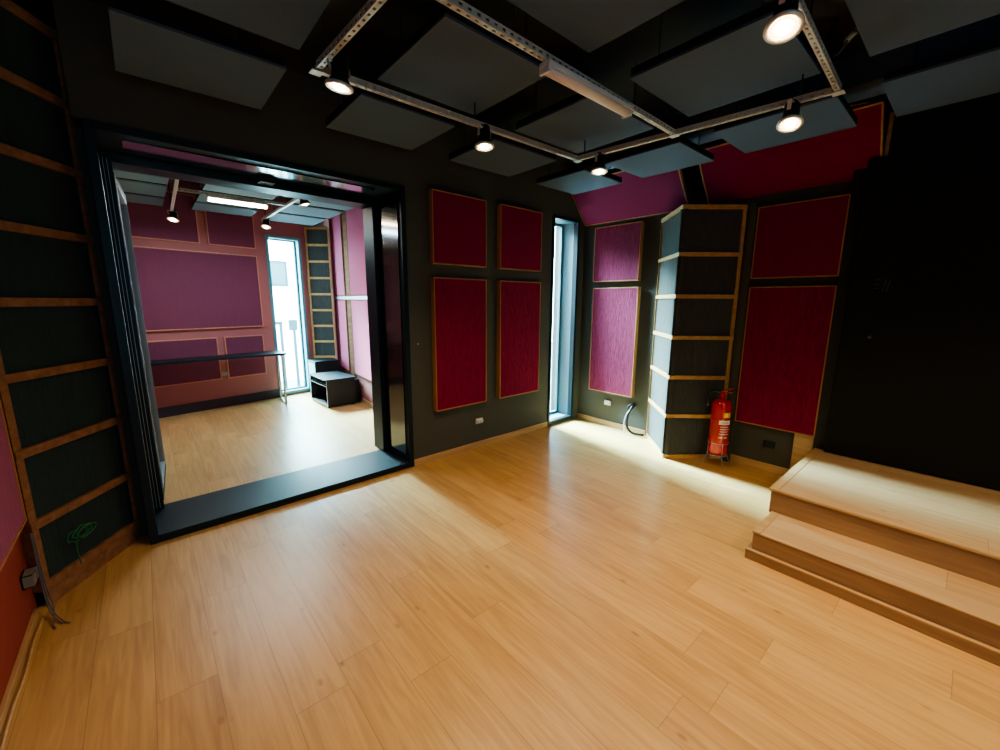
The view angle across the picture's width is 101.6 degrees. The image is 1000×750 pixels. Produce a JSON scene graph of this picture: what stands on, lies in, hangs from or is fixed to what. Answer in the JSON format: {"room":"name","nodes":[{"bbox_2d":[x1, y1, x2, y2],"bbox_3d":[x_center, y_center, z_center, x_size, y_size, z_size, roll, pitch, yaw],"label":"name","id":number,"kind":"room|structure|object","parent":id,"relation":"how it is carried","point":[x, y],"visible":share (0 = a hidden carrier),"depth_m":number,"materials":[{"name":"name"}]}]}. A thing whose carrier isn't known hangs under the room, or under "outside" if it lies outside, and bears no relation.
{"room":"studio","nodes":[
{"label":"studio","id":0,"kind":"room"},
{"bbox_2d":[0,535,36,703],"bbox_3d":[-0.955,-0.019,0.132,0.150,2.980,5.750,-9,14,-40],"label":"wall","id":1,"kind":"structure","parent":0,"point":[17,605],"depth_m":1.72,"materials":[{"name":"red paint"}]},
{"bbox_2d":[0,399,26,571],"bbox_3d":[-1.779,-0.109,1.239,0.050,1.750,1.220,-9,14,-40],"label":"acoustic panel","id":2,"kind":"object","parent":1,"relation":"attached to","point":[13,518],"visible":1,"depth_m":1.72,"materials":[{"name":"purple fabric"}]},
{"bbox_2d":[0,608,39,733],"bbox_3d":[-0.642,1.475,0.156,0.016,0.035,4.860,-9,14,-40],"label":"baseboard","id":3,"kind":"structure","parent":1,"relation":"attached to","point":[8,694],"depth_m":1.64,"materials":[{"name":"brown wood"}]},
{"bbox_2d":[19,566,38,589],"bbox_3d":[-2.181,0.939,1.890,0.042,0.060,0.082,-9,14,-40],"label":"junction box","id":4,"kind":"object","parent":1,"relation":"attached to","point":[28,578],"visible":1,"depth_m":1.87,"materials":[{"name":"grey plastic"}]},
{"bbox_2d":[11,0,48,607],"bbox_3d":[-2.329,-0.369,2.011,0.055,2.980,0.709,-1,10,-6],"label":"wall","id":5,"kind":"structure","parent":0,"point":[36,8],"depth_m":2.03,"materials":[{"name":"paint"}]},
{"bbox_2d":[132,178,337,407],"bbox_3d":[-3.800,-1.053,5.772,0.150,3.000,3.800,8,13,36],"label":"wall","id":6,"kind":"structure","parent":0,"point":[167,396],"depth_m":5.83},
{"bbox_2d":[127,191,199,243],"bbox_3d":[-4.152,-1.951,4.970,0.036,0.590,0.772,8,13,36],"label":"acoustic panel","id":7,"kind":"object","parent":6,"relation":"attached to","point":[147,221],"visible":0.52,"depth_m":5.01,"materials":[{"name":"fabric"}]},
{"bbox_2d":[147,337,221,387],"bbox_3d":[-4.142,-0.172,5.321,0.036,0.585,0.839,8,13,36],"label":"acoustic panel","id":8,"kind":"object","parent":6,"relation":"attached to","point":[193,372],"visible":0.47,"depth_m":5.32,"materials":[{"name":"fabric"}]},
{"bbox_2d":[133,246,263,331],"bbox_3d":[-3.952,-1.118,5.398,0.036,1.010,1.452,8,13,36],"label":"acoustic panel","id":9,"kind":"object","parent":6,"relation":"attached to","point":[180,289],"visible":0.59,"depth_m":5.35,"materials":[{"name":"fabric"}]},
{"bbox_2d":[157,389,279,417],"bbox_3d":[-4.074,0.425,5.545,0.015,0.130,2.100,8,13,36],"label":"baseboard","id":10,"kind":"structure","parent":6,"relation":"attached to","point":[175,410],"depth_m":5.68,"materials":[{"name":"black wood"}]},
{"bbox_2d":[204,211,255,248],"bbox_3d":[-3.687,-2.059,5.577,0.035,0.590,0.588,8,13,36],"label":"acoustic panel","id":11,"kind":"object","parent":6,"relation":"attached to","point":[222,229],"visible":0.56,"depth_m":5.57,"materials":[{"name":"fabric"}]},
{"bbox_2d":[223,335,266,377],"bbox_3d":[-3.686,-0.278,5.916,0.035,0.585,0.511,8,13,36],"label":"acoustic panel","id":12,"kind":"object","parent":6,"relation":"attached to","point":[241,367],"visible":0.94,"depth_m":5.89,"materials":[{"name":"fabric"}]},
{"bbox_2d":[264,234,309,394],"bbox_3d":[-3.345,-0.915,6.408,0.174,2.405,0.520,8,13,36],"label":"window","id":13,"kind":"structure","parent":6,"relation":"in","point":[295,241],"depth_m":6.47,"materials":[{"name":"clear glass"}]},
{"bbox_2d":[304,227,336,357],"bbox_3d":[-2.877,-1.298,6.547,0.362,2.054,0.040,0,10,-1],"label":"slatted acoustic corner","id":14,"kind":"object","parent":6,"relation":"attached to","point":[317,247],"visible":1,"depth_m":6.53,"materials":[{"name":"grey fabric"}]},
{"bbox_2d":[52,0,584,535],"bbox_3d":[-0.690,-0.688,3.865,4.700,3.000,0.450,-9,14,-41],"label":"wall","id":15,"kind":"structure","parent":0,"point":[290,126],"depth_m":3.15,"materials":[{"name":"black paint"}]},
{"bbox_2d":[81,118,413,544],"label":"window frame","id":16,"kind":"structure","parent":15,"relation":"in","point":[109,147],"depth_m":3.00,"materials":[{"name":"black paint"}]},
{"bbox_2d":[428,189,486,267],"bbox_3d":[-0.369,-1.306,3.698,0.605,0.610,0.055,-9,14,-41],"label":"acoustic panel","id":17,"kind":"object","parent":15,"relation":"attached to","point":[457,222],"visible":1,"depth_m":3.66,"materials":[{"name":"fabric"}]},
{"bbox_2d":[430,277,486,411],"bbox_3d":[-0.374,-0.295,3.882,0.605,1.215,0.055,-9,14,-41],"label":"acoustic panel","id":18,"kind":"object","parent":15,"relation":"attached to","point":[458,305],"visible":1,"depth_m":3.84,"materials":[{"name":"fabric"}]},
{"bbox_2d":[476,417,483,423],"bbox_3d":[-0.206,0.472,4.191,0.085,0.055,0.038,-9,14,-41],"label":"wall socket","id":19,"kind":"object","parent":15,"relation":"attached to","point":[478,420],"visible":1,"depth_m":4.18,"materials":[{"name":"white plastic"}]},
{"bbox_2d":[414,422,547,465],"bbox_3d":[-0.107,0.701,4.342,1.825,0.062,0.013,-9,14,-41],"label":"baseboard","id":20,"kind":"structure","parent":15,"relation":"attached to","point":[436,456],"depth_m":4.21,"materials":[{"name":"brown wood"}]},
{"bbox_2d":[496,280,540,398],"bbox_3d":[0.205,-0.386,4.396,0.600,1.215,0.055,-9,14,-41],"label":"acoustic panel","id":21,"kind":"object","parent":15,"relation":"attached to","point":[518,302],"visible":1,"depth_m":4.35,"materials":[{"name":"fabric"}]},
{"bbox_2d":[497,204,542,271],"bbox_3d":[0.211,-1.396,4.212,0.600,0.610,0.055,-9,14,-41],"label":"acoustic panel","id":22,"kind":"object","parent":15,"relation":"attached to","point":[519,230],"visible":1,"depth_m":4.17,"materials":[{"name":"fabric"}]},
{"bbox_2d":[547,214,579,424],"bbox_3d":[0.667,-0.634,4.992,0.480,2.425,0.294,-9,14,-41],"label":"window","id":23,"kind":"structure","parent":15,"relation":"in","point":[569,234],"depth_m":5.07,"materials":[{"name":"black paint"}]},
{"bbox_2d":[328,218,372,403],"bbox_3d":[-1.692,-0.999,5.487,0.150,2.980,3.650,-7,13,-35],"label":"wall","id":24,"kind":"structure","parent":0,"point":[365,385],"depth_m":6.56,"materials":[{"name":"paint"}]},
{"bbox_2d":[330,213,346,295],"bbox_3d":[-2.514,-1.851,6.341,0.035,1.220,0.572,-7,13,-35],"label":"acoustic panel","id":25,"kind":"object","parent":24,"relation":"attached to","point":[336,221],"visible":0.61,"depth_m":6.29,"materials":[{"name":"pink fabric"}]},
{"bbox_2d":[335,300,350,370],"bbox_3d":[-2.521,-0.650,6.559,0.035,1.100,0.572,-7,13,-35],"label":"acoustic panel","id":26,"kind":"object","parent":24,"relation":"attached to","point":[341,305],"visible":0.8,"depth_m":6.51,"materials":[{"name":"pink fabric"}]},
{"bbox_2d":[342,210,356,377],"bbox_3d":[-2.262,-1.212,6.109,0.020,2.530,0.200,-7,13,-35],"label":"batten","id":27,"kind":"object","parent":24,"relation":"attached to","point":[343,213],"visible":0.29,"depth_m":6.10,"materials":[{"name":"brown wood"}]},
{"bbox_2d":[335,296,366,298],"bbox_3d":[-2.198,-1.137,6.004,0.010,0.044,1.710,-7,13,-35],"label":"metal strip","id":28,"kind":"object","parent":24,"relation":"attached to","point":[339,297],"visible":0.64,"depth_m":5.95,"materials":[{"name":"silver metal"}]},
{"bbox_2d":[345,208,366,295],"bbox_3d":[-1.935,-1.702,5.546,0.035,1.220,0.854,-7,13,-35],"label":"acoustic panel","id":29,"kind":"object","parent":24,"relation":"attached to","point":[354,228],"visible":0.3,"depth_m":5.57,"materials":[{"name":"pink fabric"}]},
{"bbox_2d":[350,300,370,380],"bbox_3d":[-1.942,-0.502,5.765,0.035,1.100,0.854,-7,13,-35],"label":"acoustic panel","id":30,"kind":"object","parent":24,"relation":"attached to","point":[359,308],"visible":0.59,"depth_m":5.78,"materials":[{"name":"pink fabric"}]},
{"bbox_2d":[360,396,372,407],"bbox_3d":[-1.752,0.449,5.682,0.014,0.060,3.300,-7,13,-35],"label":"baseboard","id":31,"kind":"structure","parent":24,"relation":"attached to","point":[363,400],"depth_m":5.94,"materials":[{"name":"brown wood"}]},
{"bbox_2d":[39,0,866,199],"bbox_3d":[-0.363,-2.102,2.851,5.600,0.150,9.900,-9,14,-40],"label":"ceiling","id":32,"kind":"structure","parent":0,"point":[612,62],"depth_m":2.34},
{"bbox_2d":[113,169,168,184],"bbox_3d":[-3.326,-1.967,3.498,0.720,0.380,0.620,-9,14,-40],"label":"ceiling panel","id":33,"kind":"object","parent":32,"relation":"hanging from","point":[120,174],"visible":0.06,"depth_m":3.76,"materials":[{"name":"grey fabric"}]},
{"bbox_2d":[116,177,166,196],"bbox_3d":[-3.777,-2.063,4.011,0.720,0.380,0.560,-9,14,-40],"label":"ceiling panel","id":34,"kind":"object","parent":32,"relation":"hanging from","point":[127,185],"visible":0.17,"depth_m":4.10,"materials":[{"name":"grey fabric"}]},
{"bbox_2d":[124,192,163,205],"bbox_3d":[-4.182,-2.150,4.472,0.720,0.380,0.480,-9,14,-40],"label":"ceiling panel","id":35,"kind":"object","parent":32,"relation":"hanging from","point":[130,197],"visible":0.15,"depth_m":4.59,"materials":[{"name":"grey fabric"}]},
{"bbox_2d":[108,0,286,109],"bbox_3d":[-1.462,-1.676,1.958,0.630,0.380,0.570,-9,14,-40],"label":"ceiling panel","id":36,"kind":"object","parent":32,"relation":"hanging from","point":[147,44],"visible":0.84,"depth_m":1.91,"materials":[{"name":"grey fabric"}]},
{"bbox_2d":[191,183,257,216],"bbox_3d":[-3.456,-2.258,5.091,0.640,0.380,0.480,-9,14,-40],"label":"ceiling panel","id":37,"kind":"object","parent":32,"relation":"hanging from","point":[202,206],"visible":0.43,"depth_m":5.08,"materials":[{"name":"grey fabric"}]},
{"bbox_2d":[196,187,269,209],"bbox_3d":[-3.051,-2.172,4.630,0.640,0.380,0.560,-9,14,-40],"label":"ceiling panel","id":38,"kind":"object","parent":32,"relation":"hanging from","point":[200,198],"visible":0.13,"depth_m":4.60,"materials":[{"name":"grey fabric"}]},
{"bbox_2d":[166,179,310,229],"bbox_3d":[-2.799,-1.980,4.248,1.055,0.617,1.970,-9,14,-40],"label":"light","id":39,"kind":"object","parent":32,"relation":"hanging from","point":[176,182],"depth_m":4.11,"materials":[{"name":"metal"}]},
{"bbox_2d":[208,198,266,208],"bbox_3d":[-2.610,-1.710,4.069,0.496,0.027,0.028,-9,14,-40],"label":"diffuser","id":40,"kind":"object","parent":39,"relation":"attached to","point":[234,201],"depth_m":4.06,"materials":[{"name":"beige plastic"}]},
{"bbox_2d":[203,184,277,199],"bbox_3d":[-2.599,-2.076,4.117,0.640,0.380,0.620,-9,14,-40],"label":"ceiling panel","id":41,"kind":"object","parent":32,"relation":"hanging from","point":[207,187],"visible":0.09,"depth_m":4.27,"materials":[{"name":"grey fabric"}]},
{"bbox_2d":[166,0,329,49],"bbox_3d":[-0.935,-1.564,1.359,0.630,0.380,0.620,-9,14,-40],"label":"ceiling panel","id":42,"kind":"object","parent":32,"relation":"hanging from","point":[289,23],"visible":1,"depth_m":1.60,"materials":[{"name":"grey fabric"}]},
{"bbox_2d":[269,198,326,225],"bbox_3d":[-2.866,-2.364,5.691,0.630,0.380,0.630,-9,14,-40],"label":"ceiling panel","id":43,"kind":"object","parent":32,"relation":"hanging from","point":[279,217],"visible":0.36,"depth_m":5.68,"materials":[{"name":"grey fabric"}]},
{"bbox_2d":[279,199,343,218],"bbox_3d":[-2.411,-2.268,5.174,0.630,0.380,0.560,-9,14,-40],"label":"ceiling panel","id":44,"kind":"object","parent":32,"relation":"hanging from","point":[307,210],"visible":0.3,"depth_m":5.17,"materials":[{"name":"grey fabric"}]},
{"bbox_2d":[295,200,353,210],"bbox_3d":[-1.960,-2.171,4.661,0.630,0.380,0.620,-9,14,-40],"label":"ceiling panel","id":45,"kind":"object","parent":32,"relation":"hanging from","point":[313,203],"visible":0.06,"depth_m":4.84,"materials":[{"name":"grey fabric"}]},
{"bbox_2d":[326,30,454,149],"bbox_3d":[-0.709,-1.789,2.599,0.620,0.380,0.570,-9,14,-40],"label":"ceiling panel","id":46,"kind":"object","parent":32,"relation":"hanging from","point":[365,114],"visible":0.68,"depth_m":2.56,"materials":[{"name":"grey fabric"}]},
{"bbox_2d":[377,0,545,114],"bbox_3d":[-0.182,-1.677,2.000,0.620,0.380,0.620,-9,14,-40],"label":"ceiling panel","id":47,"kind":"object","parent":32,"relation":"hanging from","point":[451,60],"visible":0.89,"depth_m":1.95,"materials":[{"name":"grey fabric"}]},
{"bbox_2d":[448,103,556,176],"bbox_3d":[0.021,-1.898,3.220,0.650,0.380,0.570,-9,14,-40],"label":"ceiling panel","id":48,"kind":"object","parent":32,"relation":"hanging from","point":[509,157],"visible":0.8,"depth_m":3.19,"materials":[{"name":"grey fabric"}]},
{"bbox_2d":[309,0,845,175],"bbox_3d":[0.424,-1.513,1.802,1.974,0.624,1.610,-9,14,-40],"label":"light","id":49,"kind":"object","parent":32,"relation":"hanging from","point":[811,32],"depth_m":1.81,"materials":[{"name":"metal"}]},
{"bbox_2d":[536,143,621,193],"bbox_3d":[0.751,-2.007,3.842,0.580,0.380,0.570,-9,14,-40],"label":"ceiling panel","id":50,"kind":"object","parent":32,"relation":"hanging from","point":[578,179],"visible":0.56,"depth_m":3.81,"materials":[{"name":"grey fabric"}]},
{"bbox_2d":[515,51,653,153],"bbox_3d":[0.548,-1.786,2.622,0.650,0.380,0.620,-9,14,-40],"label":"ceiling panel","id":51,"kind":"object","parent":32,"relation":"hanging from","point":[565,124],"visible":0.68,"depth_m":2.60,"materials":[{"name":"grey fabric"}]},
{"bbox_2d":[507,0,684,52],"bbox_3d":[0.378,-1.557,1.363,0.620,0.380,0.645,-9,14,-40],"label":"ceiling panel","id":52,"kind":"object","parent":32,"relation":"hanging from","point":[589,24],"visible":1,"depth_m":1.59,"materials":[{"name":"grey fabric"}]},
{"bbox_2d":[605,109,713,177],"bbox_3d":[1.278,-1.895,3.243,0.580,0.380,0.620,-9,14,-40],"label":"ceiling panel","id":53,"kind":"object","parent":32,"relation":"hanging from","point":[670,154],"visible":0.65,"depth_m":3.19,"materials":[{"name":"grey fabric"}]},
{"bbox_2d":[629,0,820,116],"bbox_3d":[1.108,-1.667,1.984,0.650,0.380,0.645,-9,14,-40],"label":"ceiling panel","id":54,"kind":"object","parent":32,"relation":"hanging from","point":[731,62],"visible":0.88,"depth_m":1.95,"materials":[{"name":"grey fabric"}]},
{"bbox_2d":[570,14,999,169],"bbox_3d":[2.153,-1.889,2.683,0.260,0.180,4.100,-9,14,-40],"label":"ceiling beam","id":55,"kind":"structure","parent":32,"relation":"attached to","point":[861,76],"depth_m":2.51,"materials":[{"name":"grey metal"}]},
{"bbox_2d":[713,33,857,152],"bbox_3d":[1.838,-1.776,2.606,0.580,0.380,0.645,-9,14,-40],"label":"ceiling panel","id":56,"kind":"object","parent":32,"relation":"hanging from","point":[829,114],"visible":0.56,"depth_m":2.58,"materials":[{"name":"grey fabric"}]},
{"bbox_2d":[825,18,858,56],"bbox_3d":[1.746,-1.736,1.967,0.065,0.226,0.442,1,10,3],"label":"hanging cable","id":57,"kind":"object","parent":32,"relation":"hanging from","point":[854,31],"visible":0.6,"depth_m":2.08,"materials":[{"name":"grey plastic"}]},
{"bbox_2d":[845,0,999,56],"bbox_3d":[1.676,-1.546,1.339,0.650,0.380,0.730,-9,14,-40],"label":"ceiling panel","id":58,"kind":"object","parent":32,"relation":"hanging from","point":[882,26],"visible":1,"depth_m":1.59,"materials":[{"name":"grey fabric"}]},
{"bbox_2d":[882,38,999,116],"bbox_3d":[2.389,-1.658,1.979,0.580,0.380,0.680,-9,14,-40],"label":"ceiling panel","id":59,"kind":"object","parent":32,"relation":"hanging from","point":[972,72],"visible":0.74,"depth_m":2.05,"materials":[{"name":"grey fabric"}]},
{"bbox_2d":[0,391,999,749],"bbox_3d":[-0.395,1.000,3.201,5.300,0.120,9.600,-9,14,-40],"label":"floor","id":60,"kind":"structure","parent":0,"point":[572,584],"depth_m":1.92,"materials":[{"name":"brown wood"}]},
{"bbox_2d":[0,616,43,749],"bbox_3d":[-1.683,1.254,1.377,0.015,0.010,1.500,-9,14,-40],"label":"trim","id":61,"kind":"structure","parent":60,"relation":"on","point":[42,617],"depth_m":1.57,"materials":[{"name":"brown wood"}]},
{"bbox_2d":[30,533,70,628],"bbox_3d":[-2.108,0.953,1.889,0.191,0.417,0.049,5,11,23],"label":"cables","id":62,"kind":"object","parent":60,"relation":"on","point":[32,536],"visible":1,"depth_m":1.93,"materials":[{"name":"black plastic"}]},
{"bbox_2d":[0,0,140,605],"bbox_3d":[-2.243,-0.305,2.048,0.113,2.842,0.618,-1,10,-6],"label":"slatted acoustic corner","id":63,"kind":"object","parent":60,"relation":"on","point":[59,396],"depth_m":2.06,"materials":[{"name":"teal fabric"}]},
{"bbox_2d":[150,350,287,404],"bbox_3d":[-3.889,0.137,5.407,1.934,0.750,0.459,-9,14,-43],"label":"desk","id":64,"kind":"object","parent":60,"relation":"on","point":[277,353],"visible":0.53,"depth_m":5.53,"materials":[{"name":"black paint"}]},
{"bbox_2d":[307,358,338,390],"bbox_3d":[-2.857,0.020,6.636,0.378,0.550,0.380,-9,14,-40],"label":"storage box","id":65,"kind":"object","parent":60,"relation":"on","point":[317,365],"visible":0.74,"depth_m":6.48,"materials":[{"name":"black paint"}]},
{"bbox_2d":[308,371,355,407],"bbox_3d":[-2.482,0.202,6.053,0.440,0.405,0.690,-9,14,-42],"label":"base cabinet","id":66,"kind":"object","parent":60,"relation":"on","point":[331,388],"visible":1,"depth_m":5.88,"materials":[{"name":"black paint"}]},
{"bbox_2d":[312,378,325,384],"bbox_3d":[-2.483,0.076,6.028,0.375,0.012,0.622,-9,14,-42],"label":"shelf","id":67,"kind":"object","parent":66,"relation":"attached to","point":[313,379],"depth_m":5.96,"materials":[{"name":"grey wood"}]},
{"bbox_2d":[355,378,359,401],"bbox_3d":[-2.236,0.213,6.183,0.085,0.340,0.340,-9,14,-40],"label":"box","id":68,"kind":"object","parent":60,"relation":"on","point":[357,387],"visible":0.27,"depth_m":6.06,"materials":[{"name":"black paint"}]},
{"bbox_2d":[646,203,758,461],"bbox_3d":[1.787,-0.368,3.928,0.512,2.336,0.916,-9,14,-40],"label":"column","id":69,"kind":"structure","parent":60,"relation":"on","point":[701,248],"depth_m":3.78,"materials":[{"name":"grey fabric"}]},
{"bbox_2d":[702,440,728,468],"bbox_3d":[2.024,0.726,3.805,0.182,0.225,0.183,-9,14,-43],"label":"wire stand","id":70,"kind":"object","parent":60,"relation":"on","point":[721,456],"visible":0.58,"depth_m":3.74,"materials":[{"name":"metal"}]},
{"bbox_2d":[705,387,733,455],"bbox_3d":[2.010,0.416,3.748,0.198,0.630,0.170,-1,10,-5],"label":"fire extinguisher","id":71,"kind":"object","parent":70,"relation":"on","point":[721,408],"visible":1,"depth_m":3.70,"materials":[{"name":"red paint"}]},
{"bbox_2d":[745,448,999,666],"bbox_3d":[2.791,1.001,2.047,1.536,0.328,2.315,-9,14,-40],"label":"wooden steps","id":72,"kind":"structure","parent":60,"relation":"on","point":[917,551],"depth_m":2.22,"materials":[{"name":"brown wood"}]},
{"bbox_2d":[577,143,706,435],"bbox_3d":[1.535,-0.822,4.612,0.150,2.980,1.400,-9,14,-40],"label":"wall","id":73,"kind":"structure","parent":0,"point":[590,402],"depth_m":4.61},
{"bbox_2d":[604,400,610,405],"bbox_3d":[1.300,0.338,4.945,0.038,0.055,0.085,-9,14,-40],"label":"wall socket","id":74,"kind":"object","parent":73,"relation":"attached to","point":[606,402],"visible":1,"depth_m":4.94,"materials":[{"name":"white plastic"}]},
{"bbox_2d":[577,413,644,435],"bbox_3d":[1.328,0.594,4.977,0.013,0.062,0.960,-9,14,-40],"label":"baseboard","id":75,"kind":"structure","parent":73,"relation":"attached to","point":[581,416],"depth_m":4.97,"materials":[{"name":"brown wood"}]},
{"bbox_2d":[588,287,640,397],"bbox_3d":[1.324,-0.393,4.776,0.055,1.235,0.600,-9,14,-40],"label":"acoustic panel","id":76,"kind":"object","parent":73,"relation":"attached to","point":[615,311],"visible":1,"depth_m":4.73,"materials":[{"name":"fabric"}]},
{"bbox_2d":[593,221,644,281],"bbox_3d":[1.323,-1.373,4.605,0.055,0.615,0.600,-9,14,-40],"label":"acoustic panel","id":77,"kind":"object","parent":73,"relation":"attached to","point":[618,249],"visible":1,"depth_m":4.56,"materials":[{"name":"fabric"}]},
{"bbox_2d":[571,169,689,225],"bbox_3d":[1.304,-1.877,4.261,0.378,0.429,1.245,-9,14,-40],"label":"acoustic panel","id":78,"kind":"object","parent":73,"relation":"attached to","point":[635,197],"visible":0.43,"depth_m":4.19,"materials":[{"name":"fabric"}]},
{"bbox_2d":[623,403,643,435],"bbox_3d":[1.534,0.504,4.632,0.123,0.350,0.240,-9,14,-40],"label":"cable conduit","id":79,"kind":"object","parent":73,"relation":"attached to","point":[632,405],"visible":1,"depth_m":4.65,"materials":[{"name":"silver metal"}]},
{"bbox_2d":[701,99,864,468],"bbox_3d":[3.271,-0.442,2.586,0.200,2.980,3.990,-9,14,-40],"label":"wall","id":80,"kind":"structure","parent":0,"point":[747,442],"depth_m":3.57,"materials":[{"name":"black paint"}]},
{"bbox_2d":[730,454,789,475],"bbox_3d":[2.391,0.830,3.677,0.013,0.075,0.690,-9,14,-40],"label":"baseboard","id":81,"kind":"structure","parent":80,"relation":"attached to","point":[781,471],"depth_m":3.71,"materials":[{"name":"brown wood"}]},
{"bbox_2d":[763,440,774,448],"bbox_3d":[2.386,0.618,3.626,0.038,0.060,0.085,-9,14,-40],"label":"wall socket","id":82,"kind":"object","parent":80,"relation":"attached to","point":[769,444],"visible":1,"depth_m":3.62,"materials":[{"name":"black plastic"}]},
{"bbox_2d":[734,285,836,436],"bbox_3d":[2.397,-0.133,3.468,0.055,1.215,0.605,-9,14,-40],"label":"acoustic panel","id":83,"kind":"object","parent":80,"relation":"attached to","point":[787,331],"visible":0.91,"depth_m":3.43,"materials":[{"name":"fabric"}]},
{"bbox_2d":[699,98,884,203],"bbox_3d":[2.219,-1.682,3.220,0.378,0.429,1.195,-9,14,-40],"label":"acoustic panel","id":84,"kind":"object","parent":80,"relation":"attached to","point":[830,158],"visible":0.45,"depth_m":3.16,"materials":[{"name":"fabric"}]},
{"bbox_2d":[750,194,850,278],"bbox_3d":[2.402,-1.090,3.294,0.055,0.590,0.605,-9,14,-40],"label":"acoustic panel","id":85,"kind":"object","parent":80,"relation":"attached to","point":[805,238],"visible":0.89,"depth_m":3.25,"materials":[{"name":"fabric"}]},
{"bbox_2d":[790,433,813,468],"bbox_3d":[2.554,0.696,3.456,0.020,0.420,0.135,-9,14,-40],"label":"trim","id":86,"kind":"structure","parent":80,"relation":"attached to","point":[802,444],"depth_m":3.44,"materials":[{"name":"brown wood"}]},
{"bbox_2d":[884,112,894,155],"bbox_3d":[2.688,-1.588,2.828,0.030,0.420,0.022,-9,14,-40],"label":"trim","id":87,"kind":"structure","parent":80,"relation":"attached to","point":[892,114],"depth_m":2.81,"materials":[{"name":"brown wood"}]},
{"bbox_2d":[813,92,999,489],"bbox_3d":[3.061,-0.599,2.553,0.124,2.643,1.500,-9,14,-40],"label":"curtain","id":88,"kind":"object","parent":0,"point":[911,379],"depth_m":2.74,"materials":[{"name":"black fabric"}]},
{"label":"outside","id":89,"kind":"structure","parent":0,"visible":0},
{"bbox_2d":[281,361,551,406],"bbox_3d":[-3.492,0.057,10.320,20.000,0.150,12.100,-9,14,-40],"label":"ground","id":90,"kind":"structure","parent":89,"point":[293,383],"depth_m":9.13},
{"bbox_2d":[276,321,287,387],"bbox_3d":[-4.383,-0.357,8.182,0.130,1.420,0.060,-9,14,-40],"label":"signpost","id":91,"kind":"object","parent":90,"relation":"on","point":[280,324],"visible":0.56,"depth_m":8.14},
{"bbox_2d":[268,240,303,381],"bbox_3d":[-4.862,-1.498,9.328,5.000,3.250,0.350,-9,14,-40],"label":"building","id":92,"kind":"structure","parent":90,"relation":"on","point":[281,253],"depth_m":9.16,"materials":[{"name":"white"}]},
{"bbox_2d":[288,320,299,386],"bbox_3d":[-4.186,-0.401,8.347,0.150,1.450,0.080,-9,14,-40],"label":"signpost","id":93,"kind":"object","parent":90,"relation":"on","point":[292,324],"visible":0.96,"depth_m":8.30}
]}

